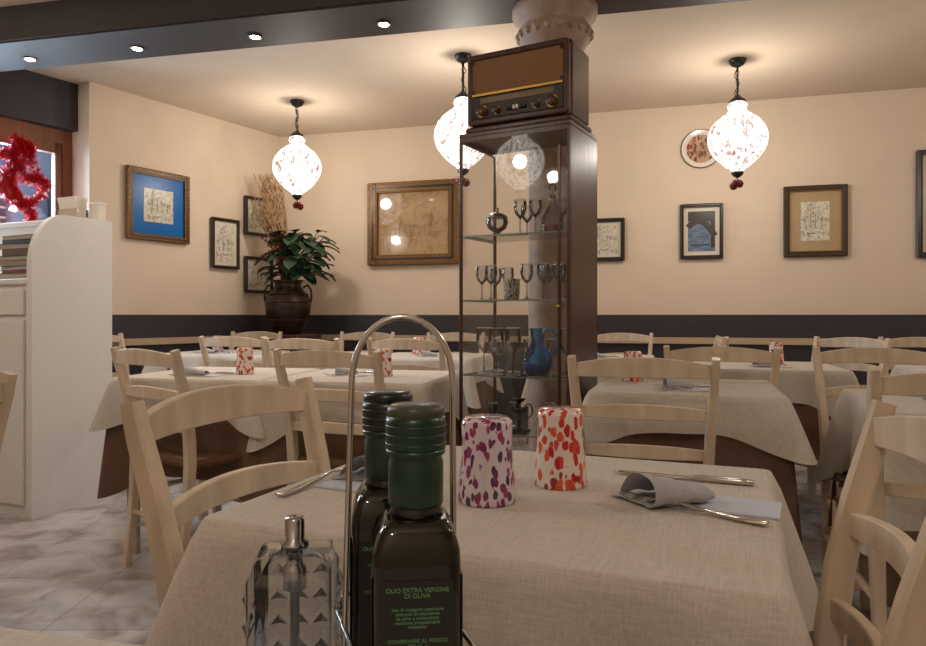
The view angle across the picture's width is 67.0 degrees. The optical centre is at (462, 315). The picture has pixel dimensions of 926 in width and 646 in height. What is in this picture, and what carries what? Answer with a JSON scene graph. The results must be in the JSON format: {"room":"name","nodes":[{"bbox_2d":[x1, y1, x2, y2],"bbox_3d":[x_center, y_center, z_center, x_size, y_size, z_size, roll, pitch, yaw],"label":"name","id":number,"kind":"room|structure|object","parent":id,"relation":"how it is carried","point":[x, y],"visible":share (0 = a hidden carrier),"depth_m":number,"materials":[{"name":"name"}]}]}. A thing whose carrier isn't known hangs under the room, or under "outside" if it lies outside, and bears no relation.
{"room":"restaurant","nodes":[
{"label":"restaurant","id":0,"kind":"room"},
{"bbox_2d":[0,69,77,132],"bbox_3d":[-3.221,-1.510,4.580,0.857,0.340,1.220,0,0,0],"label":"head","id":1,"kind":"object","parent":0,"point":[36,98],"depth_m":4.85},
{"bbox_2d":[72,81,279,314],"bbox_3d":[-2.346,-0.330,5.880,0.350,2.700,1.831,0,0,31],"label":"wall","id":2,"kind":"structure","parent":0,"point":[221,159],"depth_m":5.60,"materials":[{"name":"paint"}]},
{"bbox_2d":[125,165,189,244],"bbox_3d":[-2.367,-0.855,5.453,0.035,0.550,0.550,0,0,31],"label":"framed picture","id":3,"kind":"object","parent":2,"relation":"attached to","point":[157,203],"visible":1,"depth_m":5.43,"materials":[{"name":"blue paper"}]},
{"bbox_2d":[112,336,229,345],"bbox_3d":[-2.173,0.195,5.739,0.030,0.050,1.771,0,0,31],"label":"trim","id":4,"kind":"structure","parent":2,"relation":"attached to","point":[172,340],"depth_m":5.43,"materials":[{"name":"brown wood"}]},
{"bbox_2d":[112,315,273,374],"bbox_3d":[-2.192,0.505,5.768,0.030,1.030,1.801,0,0,31],"label":"trim","id":5,"kind":"structure","parent":2,"relation":"attached to","point":[131,326],"depth_m":5.61,"materials":[{"name":"brown wood"}]},
{"bbox_2d":[211,217,239,269],"bbox_3d":[-2.036,-0.620,6.000,0.030,0.430,0.295,0,0,31],"label":"framed picture","id":6,"kind":"object","parent":2,"relation":"attached to","point":[225,233],"visible":1,"depth_m":6.00,"materials":[{"name":"brown paper"}]},
{"bbox_2d":[244,256,272,292],"bbox_3d":[-1.842,-0.370,6.319,0.030,0.325,0.330,0,0,31],"label":"framed picture","id":7,"kind":"object","parent":2,"relation":"attached to","point":[253,282],"visible":0.87,"depth_m":6.28,"materials":[{"name":"brown paper"}]},
{"bbox_2d":[244,195,272,237],"bbox_3d":[-1.842,-0.895,6.319,0.030,0.344,0.330,0,0,31],"label":"framed picture","id":8,"kind":"object","parent":2,"relation":"attached to","point":[251,225],"visible":0.54,"depth_m":6.26,"materials":[{"name":"brown paper"}]},
{"bbox_2d":[0,436,891,645],"bbox_3d":[-0.472,1.070,2.337,9.616,0.100,7.781,0,0,16],"label":"floor","id":9,"kind":"structure","parent":0,"point":[62,573],"depth_m":2.79,"materials":[{"name":"stone"}]},
{"bbox_2d":[0,371,17,451],"bbox_3d":[-1.290,0.573,1.426,0.530,0.899,0.453,0,0,18],"label":"dining chair","id":10,"kind":"object","parent":9,"relation":"on","point":[8,379],"visible":1,"depth_m":1.55,"materials":[{"name":"brown wood"}]},
{"bbox_2d":[0,215,111,519],"bbox_3d":[-2.597,0.245,3.925,1.140,1.550,0.499,0,0,22],"label":"cabinet","id":11,"kind":"object","parent":9,"relation":"on","point":[56,320],"depth_m":3.63,"materials":[{"name":"white paint"}]},
{"bbox_2d":[0,234,32,278],"bbox_3d":[-2.281,-0.305,3.720,0.307,0.229,0.222,0,0,22],"label":"magazine stack","id":12,"kind":"object","parent":11,"relation":"on","point":[13,260],"visible":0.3,"depth_m":3.64,"materials":[{"name":"paper"}]},
{"bbox_2d":[57,196,89,218],"bbox_3d":[-2.168,-0.593,3.891,0.160,0.126,0.086,0,0,22],"label":"napkin holder","id":13,"kind":"object","parent":11,"relation":"on","point":[76,206],"visible":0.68,"depth_m":3.86,"materials":[{"name":"beige wood"}]},
{"bbox_2d":[89,202,105,220],"bbox_3d":[-2.038,-0.580,3.906,0.074,0.098,0.054,0,0,22],"label":"box","id":14,"kind":"object","parent":11,"relation":"on","point":[97,210],"visible":0.88,"depth_m":3.88,"materials":[{"name":"cardboard"}]},
{"bbox_2d":[0,627,140,645],"bbox_3d":[-0.132,0.640,0.219,0.808,0.760,0.658,0,0,14],"label":"dining table","id":15,"kind":"object","parent":9,"relation":"on","point":[8,636],"visible":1,"depth_m":0.56,"materials":[{"name":"fabric"}]},
{"bbox_2d":[334,314,475,645],"bbox_3d":[-0.039,0.129,0.434,0.073,0.260,0.144,0,0,-18],"label":"caddy","id":16,"kind":"object","parent":15,"relation":"on","point":[346,640],"visible":0.72,"depth_m":0.43,"materials":[{"name":"metal"}]},
{"bbox_2d":[350,389,412,645],"bbox_3d":[-0.050,0.149,0.468,0.050,0.198,0.050,0,0,-8],"label":"olive oil bottle","id":17,"kind":"object","parent":16,"relation":"in","point":[370,501],"visible":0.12,"depth_m":0.45,"materials":[{"name":"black glass"}]},
{"bbox_2d":[371,401,462,645],"bbox_3d":[-0.027,0.149,0.400,0.050,0.198,0.050,0,0,-6],"label":"olive oil bottle","id":18,"kind":"object","parent":16,"relation":"in","point":[417,576],"visible":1,"depth_m":0.38,"materials":[{"name":"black glass"}]},
{"bbox_2d":[112,333,129,376],"bbox_3d":[-2.345,0.573,4.861,0.530,0.899,0.453,0,0,14],"label":"dining chair","id":19,"kind":"object","parent":9,"relation":"on","point":[119,338],"visible":0.1,"depth_m":5.09,"materials":[{"name":"brown wood"}]},
{"bbox_2d":[110,346,242,567],"bbox_3d":[-1.107,0.573,2.892,0.453,0.899,0.530,0,0,36],"label":"dining chair","id":20,"kind":"object","parent":9,"relation":"on","point":[189,459],"visible":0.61,"depth_m":2.71,"materials":[{"name":"brown wood"}]},
{"bbox_2d":[89,367,320,553],"bbox_3d":[-1.102,0.640,3.221,0.813,0.760,0.802,0,0,12],"label":"dining table","id":21,"kind":"object","parent":9,"relation":"on","point":[232,435],"visible":0.36,"depth_m":2.92,"materials":[{"name":"fabric"}]},
{"bbox_2d":[186,374,226,376],"bbox_3d":[-1.130,0.258,3.056,0.170,0.002,0.085,0,0,12],"label":"paper napkin","id":22,"kind":"object","parent":21,"relation":"on","point":[213,375],"visible":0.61,"depth_m":3.03,"materials":[{"name":"white paper"}]},
{"bbox_2d":[184,366,209,374],"bbox_3d":[-1.165,0.237,3.061,0.101,0.039,0.094,0,0,-5],"label":"cloth napkin","id":23,"kind":"object","parent":22,"relation":"on","point":[192,371],"visible":0.91,"depth_m":3.02,"materials":[{"name":"grey fabric"}]},
{"bbox_2d":[235,347,254,374],"bbox_3d":[-0.978,0.200,3.140,0.082,0.118,0.082,0,0,-24],"label":"glass tumbler","id":24,"kind":"object","parent":21,"relation":"on","point":[244,362],"visible":1,"depth_m":3.11,"materials":[{"name":"glass"}]},
{"bbox_2d":[141,350,289,373],"bbox_3d":[-1.720,0.640,5.020,0.869,0.760,0.892,0,0,14],"label":"dining table","id":25,"kind":"object","parent":9,"relation":"on","point":[190,359],"visible":0.14,"depth_m":4.70,"materials":[{"name":"fabric"}]},
{"bbox_2d":[120,377,330,609],"bbox_3d":[-0.198,0.573,1.143,0.530,0.899,0.453,0,0,22],"label":"dining chair","id":26,"kind":"object","parent":9,"relation":"on","point":[163,516],"visible":0.55,"depth_m":1.16,"materials":[{"name":"brown wood"}]},
{"bbox_2d":[198,336,267,367],"bbox_3d":[-1.361,0.573,4.505,0.453,0.899,0.530,0,0,14],"label":"dining chair","id":27,"kind":"object","parent":9,"relation":"on","point":[215,341],"visible":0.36,"depth_m":4.27,"materials":[{"name":"brown wood"}]},
{"bbox_2d":[229,331,282,349],"bbox_3d":[-1.729,0.573,5.465,0.453,0.899,0.530,0,0,14],"label":"dining chair","id":28,"kind":"object","parent":9,"relation":"on","point":[254,334],"visible":0.16,"depth_m":5.71,"materials":[{"name":"brown wood"}]},
{"bbox_2d":[258,334,320,351],"bbox_3d":[-1.500,0.588,6.000,0.420,0.865,0.420,0,0,16],"label":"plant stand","id":29,"kind":"object","parent":9,"relation":"on","point":[284,336],"visible":0.16,"depth_m":5.85,"materials":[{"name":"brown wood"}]},
{"bbox_2d":[253,172,339,333],"bbox_3d":[-1.416,-0.540,5.998,0.619,1.388,0.600,0,0,44],"label":"potted plant","id":30,"kind":"object","parent":29,"relation":"on","point":[287,305],"visible":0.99,"depth_m":5.92,"materials":[{"name":"green plant"}]},
{"bbox_2d":[263,337,339,369],"bbox_3d":[-0.870,0.573,4.174,0.453,0.899,0.530,0,0,12],"label":"dining chair","id":31,"kind":"object","parent":9,"relation":"on","point":[292,343],"visible":0.17,"depth_m":3.92,"materials":[{"name":"brown wood"}]},
{"bbox_2d":[272,348,384,485],"bbox_3d":[-0.436,0.573,2.816,0.453,0.899,0.530,0,0,20],"label":"dining chair","id":32,"kind":"object","parent":9,"relation":"on","point":[307,358],"visible":0.42,"depth_m":2.60,"materials":[{"name":"brown wood"}]},
{"bbox_2d":[246,369,468,496],"bbox_3d":[-0.415,0.640,3.076,0.787,0.760,0.776,0,0,12],"label":"dining table","id":33,"kind":"object","parent":9,"relation":"on","point":[424,385],"visible":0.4,"depth_m":2.79,"materials":[{"name":"fabric"}]},
{"bbox_2d":[375,348,392,376],"bbox_3d":[-0.346,0.200,3.040,0.082,0.118,0.082,0,0,-31],"label":"glass tumbler","id":34,"kind":"object","parent":33,"relation":"on","point":[386,352],"visible":0.59,"depth_m":3.01,"materials":[{"name":"glass"}]},
{"bbox_2d":[340,331,394,352],"bbox_3d":[-0.809,0.573,5.315,0.453,0.899,0.530,0,0,14],"label":"dining chair","id":35,"kind":"object","parent":9,"relation":"on","point":[376,335],"visible":0.22,"depth_m":5.54,"materials":[{"name":"brown wood"}]},
{"bbox_2d":[367,338,444,370],"bbox_3d":[-0.271,0.573,4.135,0.453,0.899,0.530,0,0,14],"label":"dining chair","id":36,"kind":"object","parent":9,"relation":"on","point":[393,344],"visible":0.2,"depth_m":3.89,"materials":[{"name":"brown wood"}]},
{"bbox_2d":[357,352,503,414],"bbox_3d":[-0.220,0.640,4.620,0.870,0.760,0.892,0,0,14],"label":"dining table","id":37,"kind":"object","parent":9,"relation":"on","point":[478,391],"visible":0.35,"depth_m":4.38,"materials":[{"name":"fabric"}]},
{"bbox_2d":[426,332,484,352],"bbox_3d":[-0.109,0.573,5.095,0.453,0.899,0.530,0,0,14],"label":"dining chair","id":38,"kind":"object","parent":9,"relation":"on","point":[454,336],"visible":0.24,"depth_m":5.33,"materials":[{"name":"brown wood"}]},
{"bbox_2d":[144,445,818,645],"bbox_3d":[0.088,0.640,1.041,0.881,0.760,0.779,0,0,22],"label":"tablecloth","id":39,"kind":"object","parent":9,"relation":"on","point":[589,565],"visible":0.73,"depth_m":0.82,"materials":[{"name":"fabric"}]},
{"bbox_2d":[242,514,342,645],"bbox_3d":[-0.107,0.192,0.445,0.060,0.130,0.060,0,0,-6],"label":"salt shaker","id":40,"kind":"object","parent":39,"relation":"on","point":[295,545],"visible":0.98,"depth_m":0.45,"materials":[{"name":"clear glass"}]},
{"bbox_2d":[275,468,342,495],"bbox_3d":[-0.221,0.252,1.091,0.024,0.012,0.200,0,0,24],"label":"fork","id":41,"kind":"object","parent":39,"relation":"on","point":[307,484],"visible":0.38,"depth_m":1.05,"materials":[{"name":"metal"}]},
{"bbox_2d":[314,479,362,491],"bbox_3d":[-0.150,0.258,1.120,0.085,0.002,0.170,0,0,26],"label":"paper napkin","id":42,"kind":"object","parent":39,"relation":"on","point":[336,484],"visible":0.21,"depth_m":1.07,"materials":[{"name":"white paper"}]},
{"bbox_2d":[329,456,365,479],"bbox_3d":[-0.150,0.237,1.133,0.094,0.039,0.101,0,0,20],"label":"cloth napkin","id":43,"kind":"object","parent":42,"relation":"on","point":[358,462],"visible":0.26,"depth_m":1.12,"materials":[{"name":"grey fabric"}]},
{"bbox_2d":[458,414,515,507],"bbox_3d":[0.034,0.200,0.985,0.082,0.118,0.082,0,0,-13],"label":"glass tumbler","id":44,"kind":"object","parent":39,"relation":"on","point":[486,475],"visible":1,"depth_m":0.95,"materials":[{"name":"multicoloured glass"}]},
{"bbox_2d":[533,405,586,490],"bbox_3d":[0.150,0.200,1.080,0.082,0.118,0.082,0,0,31],"label":"glass tumbler","id":45,"kind":"object","parent":39,"relation":"on","point":[560,461],"visible":1,"depth_m":1.05,"materials":[{"name":"glass"}]},
{"bbox_2d":[608,473,714,507],"bbox_3d":[0.281,0.235,0.983,0.111,0.043,0.108,0,0,-24],"label":"cloth napkin","id":46,"kind":"object","parent":39,"relation":"on","point":[667,491],"visible":0.98,"depth_m":0.94,"materials":[{"name":"grey fabric"}]},
{"bbox_2d":[613,470,753,485],"bbox_3d":[0.346,0.255,1.111,0.215,0.008,0.019,0,0,23],"label":"table knife","id":47,"kind":"object","parent":39,"relation":"on","point":[718,479],"visible":0.97,"depth_m":1.09,"materials":[{"name":"metal"}]},
{"bbox_2d":[619,490,769,525],"bbox_3d":[0.301,0.252,0.929,0.200,0.012,0.024,0,0,42],"label":"fork","id":48,"kind":"object","parent":39,"relation":"on","point":[629,494],"visible":0.92,"depth_m":0.91,"materials":[{"name":"metal"}]},
{"bbox_2d":[662,495,781,519],"bbox_3d":[0.345,0.258,0.965,0.170,0.002,0.085,0,0,26],"label":"paper napkin","id":49,"kind":"object","parent":39,"relation":"on","point":[729,505],"visible":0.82,"depth_m":0.94,"materials":[{"name":"white paper"}]},
{"bbox_2d":[459,119,596,445],"bbox_3d":[0.283,0.115,3.065,0.512,1.810,0.368,0,0,29],"label":"display cabinet","id":50,"kind":"object","parent":9,"relation":"on","point":[580,234],"visible":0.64,"depth_m":2.98,"materials":[{"name":"brown wood"}]},
{"bbox_2d":[476,266,487,299],"bbox_3d":[0.084,-0.146,3.097,0.056,0.151,0.056,0,0,34],"label":"wine glass","id":51,"kind":"object","parent":50,"relation":"in","point":[477,267],"visible":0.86,"depth_m":3.11,"materials":[{"name":"glass"}]},
{"bbox_2d":[476,327,491,372],"bbox_3d":[0.093,0.152,3.114,0.072,0.201,0.072,0,0,-11],"label":"wine glass","id":52,"kind":"object","parent":50,"relation":"in","point":[478,328],"visible":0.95,"depth_m":3.13,"materials":[{"name":"glass"}]},
{"bbox_2d":[485,265,496,299],"bbox_3d":[0.122,-0.146,3.053,0.056,0.151,0.056,0,0,44],"label":"wine glass","id":53,"kind":"object","parent":50,"relation":"in","point":[486,266],"visible":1,"depth_m":3.06,"materials":[{"name":"glass"}]},
{"bbox_2d":[488,402,497,413],"bbox_3d":[0.133,0.440,3.103,0.048,0.111,0.048,0,0,19],"label":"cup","id":54,"kind":"object","parent":50,"relation":"in","point":[492,406],"visible":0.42,"depth_m":3.08,"materials":[{"name":"glass"}]},
{"bbox_2d":[488,328,503,374],"bbox_3d":[0.144,0.152,3.040,0.072,0.201,0.072,0,0,-20],"label":"wine glass","id":55,"kind":"object","parent":50,"relation":"in","point":[490,329],"visible":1,"depth_m":3.06,"materials":[{"name":"glass"}]},
{"bbox_2d":[490,267,501,299],"bbox_3d":[0.151,-0.146,3.219,0.056,0.151,0.056,0,0,-16],"label":"wine glass","id":56,"kind":"object","parent":50,"relation":"in","point":[491,269],"visible":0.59,"depth_m":3.23,"materials":[{"name":"glass"}]},
{"bbox_2d":[486,208,507,233],"bbox_3d":[0.152,-0.416,3.116,0.100,0.133,0.100,0,0,24],"label":"vase","id":57,"kind":"object","parent":50,"relation":"in","point":[494,216],"visible":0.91,"depth_m":3.13,"materials":[{"name":"silver metal"}]},
{"bbox_2d":[493,338,504,370],"bbox_3d":[0.166,0.177,3.245,0.056,0.151,0.056,0,0,-22],"label":"wine glass","id":58,"kind":"object","parent":50,"relation":"in","point":[494,339],"visible":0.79,"depth_m":3.26,"materials":[{"name":"glass"}]},
{"bbox_2d":[503,279,519,298],"bbox_3d":[0.211,-0.116,3.038,0.072,0.090,0.072,0,0,-21],"label":"patterned cup","id":59,"kind":"object","parent":50,"relation":"in","point":[511,286],"visible":0.89,"depth_m":3.01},
{"bbox_2d":[504,328,520,374],"bbox_3d":[0.214,0.152,3.002,0.072,0.201,0.072,0,0,-40],"label":"wine glass","id":60,"kind":"object","parent":50,"relation":"in","point":[506,329],"visible":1,"depth_m":3.02,"materials":[{"name":"glass"}]},
{"bbox_2d":[510,401,516,426],"bbox_3d":[0.233,0.440,3.139,0.048,0.111,0.048,0,0,36],"label":"goblet","id":61,"kind":"object","parent":50,"relation":"in","point":[513,403],"visible":0.57,"depth_m":3.12,"materials":[{"name":"glass"}]},
{"bbox_2d":[505,398,532,432],"bbox_3d":[0.241,0.424,3.009,0.099,0.142,0.099,0,0,44],"label":"vase","id":62,"kind":"object","parent":50,"relation":"in","point":[518,429],"visible":0.95,"depth_m":3.00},
{"bbox_2d":[514,198,526,232],"bbox_3d":[0.245,-0.424,2.996,0.056,0.151,0.056,0,0,30],"label":"wine glass","id":63,"kind":"object","parent":50,"relation":"in","point":[515,201],"visible":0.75,"depth_m":3.01,"materials":[{"name":"glass"}]},
{"bbox_2d":[520,263,532,298],"bbox_3d":[0.271,-0.146,2.970,0.056,0.151,0.056,0,0,24],"label":"wine glass","id":64,"kind":"object","parent":50,"relation":"in","point":[530,264],"visible":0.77,"depth_m":2.98,"materials":[{"name":"glass"}]},
{"bbox_2d":[466,37,591,133],"bbox_3d":[0.280,-0.964,3.035,0.487,0.347,0.277,0,0,29],"label":"radio","id":65,"kind":"object","parent":50,"relation":"on","point":[545,81],"visible":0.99,"depth_m":2.92,"materials":[{"name":"brown wood"}]},
{"bbox_2d":[529,197,541,231],"bbox_3d":[0.306,-0.424,2.962,0.056,0.151,0.056,0,0,-17],"label":"wine glass","id":66,"kind":"object","parent":50,"relation":"in","point":[534,215],"visible":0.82,"depth_m":2.98,"materials":[{"name":"glass"}]},
{"bbox_2d":[522,328,557,375],"bbox_3d":[0.321,0.152,2.984,0.135,0.200,0.135,0,0,34],"label":"glass jug","id":67,"kind":"object","parent":50,"relation":"in","point":[535,368],"visible":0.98,"depth_m":2.99,"materials":[{"name":"blue glass"}]},
{"bbox_2d":[537,263,549,298],"bbox_3d":[0.336,-0.146,2.934,0.056,0.151,0.056,0,0,-10],"label":"wine glass","id":68,"kind":"object","parent":50,"relation":"in","point":[538,264],"visible":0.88,"depth_m":2.95,"materials":[{"name":"glass"}]},
{"bbox_2d":[542,264,553,298],"bbox_3d":[0.366,-0.146,3.009,0.056,0.151,0.056,0,0,-16],"label":"wine glass","id":69,"kind":"object","parent":50,"relation":"in","point":[543,265],"visible":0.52,"depth_m":3.02,"materials":[{"name":"glass"}]},
{"bbox_2d":[541,183,563,230],"bbox_3d":[0.391,-0.466,3.052,0.100,0.230,0.100,0,0,-13],"label":"glass decanter","id":70,"kind":"object","parent":50,"relation":"in","point":[544,227],"visible":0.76,"depth_m":3.06,"materials":[{"name":"clear glass"}]},
{"bbox_2d":[553,262,566,298],"bbox_3d":[0.402,-0.146,2.909,0.056,0.151,0.056,0,0,-25],"label":"wine glass","id":71,"kind":"object","parent":50,"relation":"in","point":[555,263],"visible":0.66,"depth_m":2.92,"materials":[{"name":"glass"}]},
{"bbox_2d":[512,0,597,451],"bbox_3d":[0.442,-0.230,3.380,0.410,2.499,0.410,0,0,0],"label":"stone column","id":72,"kind":"structure","parent":9,"relation":"on","point":[537,21],"depth_m":3.26,"materials":[{"name":"beige stone"}]},
{"bbox_2d":[521,354,654,443],"bbox_3d":[0.850,0.640,4.450,0.867,0.760,0.890,0,0,16],"label":"dining table","id":73,"kind":"object","parent":9,"relation":"on","point":[525,394],"visible":0.05,"depth_m":4.17,"materials":[{"name":"fabric"}]},
{"bbox_2d":[597,333,652,354],"bbox_3d":[1.113,0.573,4.975,0.453,0.899,0.530,0,0,16],"label":"dining chair","id":74,"kind":"object","parent":9,"relation":"on","point":[609,336],"visible":0.2,"depth_m":5.19,"materials":[{"name":"brown wood"}]},
{"bbox_2d":[567,355,719,464],"bbox_3d":[0.616,0.573,2.356,0.453,0.899,0.530,0,0,18],"label":"dining chair","id":75,"kind":"object","parent":9,"relation":"on","point":[624,367],"visible":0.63,"depth_m":2.13,"materials":[{"name":"brown wood"}]},
{"bbox_2d":[582,377,817,546],"bbox_3d":[0.835,0.640,2.616,0.774,0.760,0.799,0,0,18],"label":"dining table","id":76,"kind":"object","parent":9,"relation":"on","point":[759,427],"visible":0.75,"depth_m":2.28,"materials":[{"name":"fabric"}]},
{"bbox_2d":[622,351,643,381],"bbox_3d":[0.680,0.200,2.800,0.082,0.118,0.082,0,0,34],"label":"glass tumbler","id":77,"kind":"object","parent":76,"relation":"on","point":[626,353],"visible":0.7,"depth_m":2.77,"materials":[{"name":"glass"}]},
{"bbox_2d":[663,387,708,389],"bbox_3d":[0.799,0.258,2.494,0.170,0.002,0.085,0,0,18],"label":"paper napkin","id":78,"kind":"object","parent":76,"relation":"on","point":[694,388],"visible":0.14,"depth_m":2.48,"materials":[{"name":"white paper"}]},
{"bbox_2d":[662,379,692,388],"bbox_3d":[0.766,0.237,2.502,0.101,0.039,0.094,0,0,1],"label":"cloth napkin","id":79,"kind":"object","parent":78,"relation":"on","point":[667,383],"visible":0.83,"depth_m":2.46,"materials":[{"name":"grey fabric"}]},
{"bbox_2d":[663,345,780,388],"bbox_3d":[1.126,0.573,3.095,0.453,0.899,0.530,0,0,17],"label":"dining chair","id":80,"kind":"object","parent":9,"relation":"on","point":[698,354],"visible":0.23,"depth_m":2.84,"materials":[{"name":"brown wood"}]},
{"bbox_2d":[696,361,858,527],"bbox_3d":[1.600,0.640,3.720,0.873,0.760,0.857,0,0,16],"label":"dining table","id":81,"kind":"object","parent":9,"relation":"on","point":[797,383],"visible":0.23,"depth_m":3.35,"materials":[{"name":"fabric"}]},
{"bbox_2d":[769,342,783,363],"bbox_3d":[1.700,0.200,3.800,0.082,0.118,0.082,0,0,-14],"label":"glass tumbler","id":82,"kind":"object","parent":81,"relation":"on","point":[771,344],"visible":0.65,"depth_m":3.77,"materials":[{"name":"glass"}]},
{"bbox_2d":[794,336,891,483],"bbox_3d":[2.091,0.573,4.003,0.530,0.899,0.453,0,0,-30],"label":"dining chair","id":83,"kind":"object","parent":9,"relation":"on","point":[850,342],"visible":0.28,"depth_m":4.10,"materials":[{"name":"brown wood"}]},
{"bbox_2d":[812,388,925,610],"bbox_3d":[1.590,0.640,2.090,0.890,0.760,0.872,0,0,18],"label":"dining table","id":84,"kind":"object","parent":9,"relation":"on","point":[848,417],"visible":0.47,"depth_m":2.18,"materials":[{"name":"fabric"}]},
{"bbox_2d":[812,347,925,567],"bbox_3d":[1.554,0.573,2.534,0.453,0.899,0.530,0,0,18],"label":"dining chair","id":85,"kind":"object","parent":9,"relation":"on","point":[866,354],"visible":0.38,"depth_m":2.75,"materials":[{"name":"brown wood"}]},
{"bbox_2d":[813,399,925,645],"bbox_3d":[0.331,0.573,0.912,0.530,0.899,0.453,0,0,22],"label":"dining chair","id":86,"kind":"object","parent":9,"relation":"on","point":[835,620],"visible":0.99,"depth_m":0.98,"materials":[{"name":"brown wood"}]},
{"bbox_2d":[832,367,925,636],"bbox_3d":[1.266,0.573,1.835,0.453,0.899,0.530,0,0,18],"label":"dining chair","id":87,"kind":"object","parent":9,"relation":"on","point":[911,384],"visible":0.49,"depth_m":1.73,"materials":[{"name":"brown wood"}]},
{"bbox_2d":[878,337,925,375],"bbox_3d":[2.636,0.573,3.924,0.453,0.899,0.530,0,0,20],"label":"dining chair","id":88,"kind":"object","parent":9,"relation":"on","point":[906,341],"visible":0.22,"depth_m":4.17,"materials":[{"name":"brown wood"}]},
{"bbox_2d":[889,365,925,375],"bbox_3d":[2.551,0.640,3.304,0.888,0.760,0.900,0,0,16],"label":"dining table","id":89,"kind":"object","parent":9,"relation":"on","point":[898,369],"visible":0.2,"depth_m":3.60,"materials":[{"name":"fabric"}]},
{"bbox_2d":[0,0,925,136],"bbox_3d":[-0.472,-1.730,2.337,9.616,0.100,7.781,0,0,16],"label":"ceiling","id":90,"kind":"structure","parent":0,"point":[678,56],"depth_m":4.75,"materials":[{"name":"paint"}]},
{"bbox_2d":[272,99,321,209],"bbox_3d":[-1.297,-1.254,5.470,0.376,0.852,0.376,0,0,-21],"label":"pendant lamp","id":91,"kind":"object","parent":90,"relation":"hanging from","point":[296,167],"visible":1,"depth_m":5.36,"materials":[{"name":"white glass"}]},
{"bbox_2d":[0,0,748,71],"bbox_3d":[0.399,-1.580,3.312,7.300,0.199,0.371,0,0,13],"label":"beam","id":92,"kind":"structure","parent":90,"relation":"attached to","point":[58,32],"depth_m":3.62,"materials":[{"name":"paint"}]},
{"bbox_2d":[434,52,483,186],"bbox_3d":[0.000,-1.254,4.510,0.376,0.852,0.376,0,0,38],"label":"pendant lamp","id":93,"kind":"object","parent":90,"relation":"hanging from","point":[447,131],"visible":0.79,"depth_m":4.41,"materials":[{"name":"white glass"}]},
{"bbox_2d":[707,57,768,189],"bbox_3d":[1.800,-1.254,4.590,0.376,0.852,0.376,0,0,-44],"label":"pendant lamp","id":94,"kind":"object","parent":90,"relation":"hanging from","point":[736,140],"visible":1,"depth_m":4.49,"materials":[{"name":"white glass"}]},
{"bbox_2d":[280,87,925,314],"bbox_3d":[1.719,-0.330,5.687,7.199,2.700,0.150,0,0,16],"label":"wall","id":95,"kind":"structure","parent":0,"point":[868,142],"depth_m":5.61,"materials":[{"name":"paint"}]},
{"bbox_2d":[367,178,458,265],"bbox_3d":[-0.444,-0.820,6.173,0.850,0.737,0.055,0,0,16],"label":"framed picture","id":96,"kind":"object","parent":95,"relation":"attached to","point":[409,222],"visible":0.98,"depth_m":6.18,"materials":[{"name":"brown wood"}]},
{"bbox_2d":[317,335,884,344],"bbox_3d":[1.638,0.195,5.584,6.999,0.050,0.030,0,0,16],"label":"trim","id":97,"kind":"structure","parent":95,"relation":"attached to","point":[656,340],"depth_m":5.53,"materials":[{"name":"brown wood"}]},
{"bbox_2d":[285,315,925,434],"bbox_3d":[1.647,0.505,5.614,6.999,1.030,0.030,0,0,16],"label":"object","id":98,"kind":"structure","parent":95,"relation":"attached to","point":[702,326],"depth_m":5.61,"materials":[{"name":"brown wood"}]},
{"bbox_2d":[597,218,624,260],"bbox_3d":[1.162,-0.625,5.737,0.320,0.350,0.030,0,0,16],"label":"framed picture","id":99,"kind":"object","parent":95,"relation":"attached to","point":[610,231],"visible":0.77,"depth_m":5.72,"materials":[{"name":"beige paper"}]},
{"bbox_2d":[681,129,716,167],"bbox_3d":[1.888,-1.326,5.549,0.310,0.310,0.022,0,0,16],"label":"wall plate","id":100,"kind":"object","parent":95,"relation":"attached to","point":[695,152],"visible":0.82,"depth_m":5.56,"materials":[{"name":"white ceramic"}]},
{"bbox_2d":[680,203,722,258],"bbox_3d":[1.886,-0.670,5.535,0.324,0.437,0.030,0,0,16],"label":"framed picture","id":101,"kind":"object","parent":95,"relation":"attached to","point":[701,225],"visible":1,"depth_m":5.54,"materials":[{"name":"blue paper"}]},
{"bbox_2d":[783,184,847,256],"bbox_3d":[2.675,-0.721,5.314,0.445,0.542,0.030,0,0,16],"label":"framed picture","id":102,"kind":"object","parent":95,"relation":"attached to","point":[815,217],"visible":1,"depth_m":5.31,"materials":[{"name":"brown paper"}]},
{"bbox_2d":[916,150,925,257],"bbox_3d":[3.560,-0.820,5.067,0.490,0.790,0.030,0,0,16],"label":"framed picture","id":103,"kind":"object","parent":95,"relation":"attached to","point":[920,154],"visible":1,"depth_m":5.12,"materials":[{"name":"brown wood"}]},
{"bbox_2d":[713,335,728,346],"bbox_3d":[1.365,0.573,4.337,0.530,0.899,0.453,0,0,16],"label":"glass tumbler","id":104,"kind":"object","parent":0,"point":[720,341],"visible":0.15,"depth_m":4.17,"materials":[{"name":"beige glass"}]},
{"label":"wall window","id":105,"kind":"structure","parent":0,"visible":0},
{"bbox_2d":[0,118,51,221],"bbox_3d":[-2.964,-0.953,4.719,0.344,0.774,0.111,0,0,-39],"label":"tinsel garland","id":106,"kind":"object","parent":105,"relation":"attached to","point":[20,151],"visible":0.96,"depth_m":4.70},
{"bbox_2d":[0,117,71,215],"bbox_3d":[-3.226,-0.685,4.582,0.070,1.310,1.300,0,0,31],"label":"window","id":107,"kind":"structure","parent":105,"relation":"attached to","point":[56,142],"depth_m":5.03,"materials":[{"name":"brown wood"}]},
{"label":"outside","id":108,"kind":"structure","parent":0,"visible":0},
{"bbox_2d":[0,144,51,222],"bbox_3d":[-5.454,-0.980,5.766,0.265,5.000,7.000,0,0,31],"label":"window","id":109,"kind":"structure","parent":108,"point":[8,214],"depth_m":7.28,"materials":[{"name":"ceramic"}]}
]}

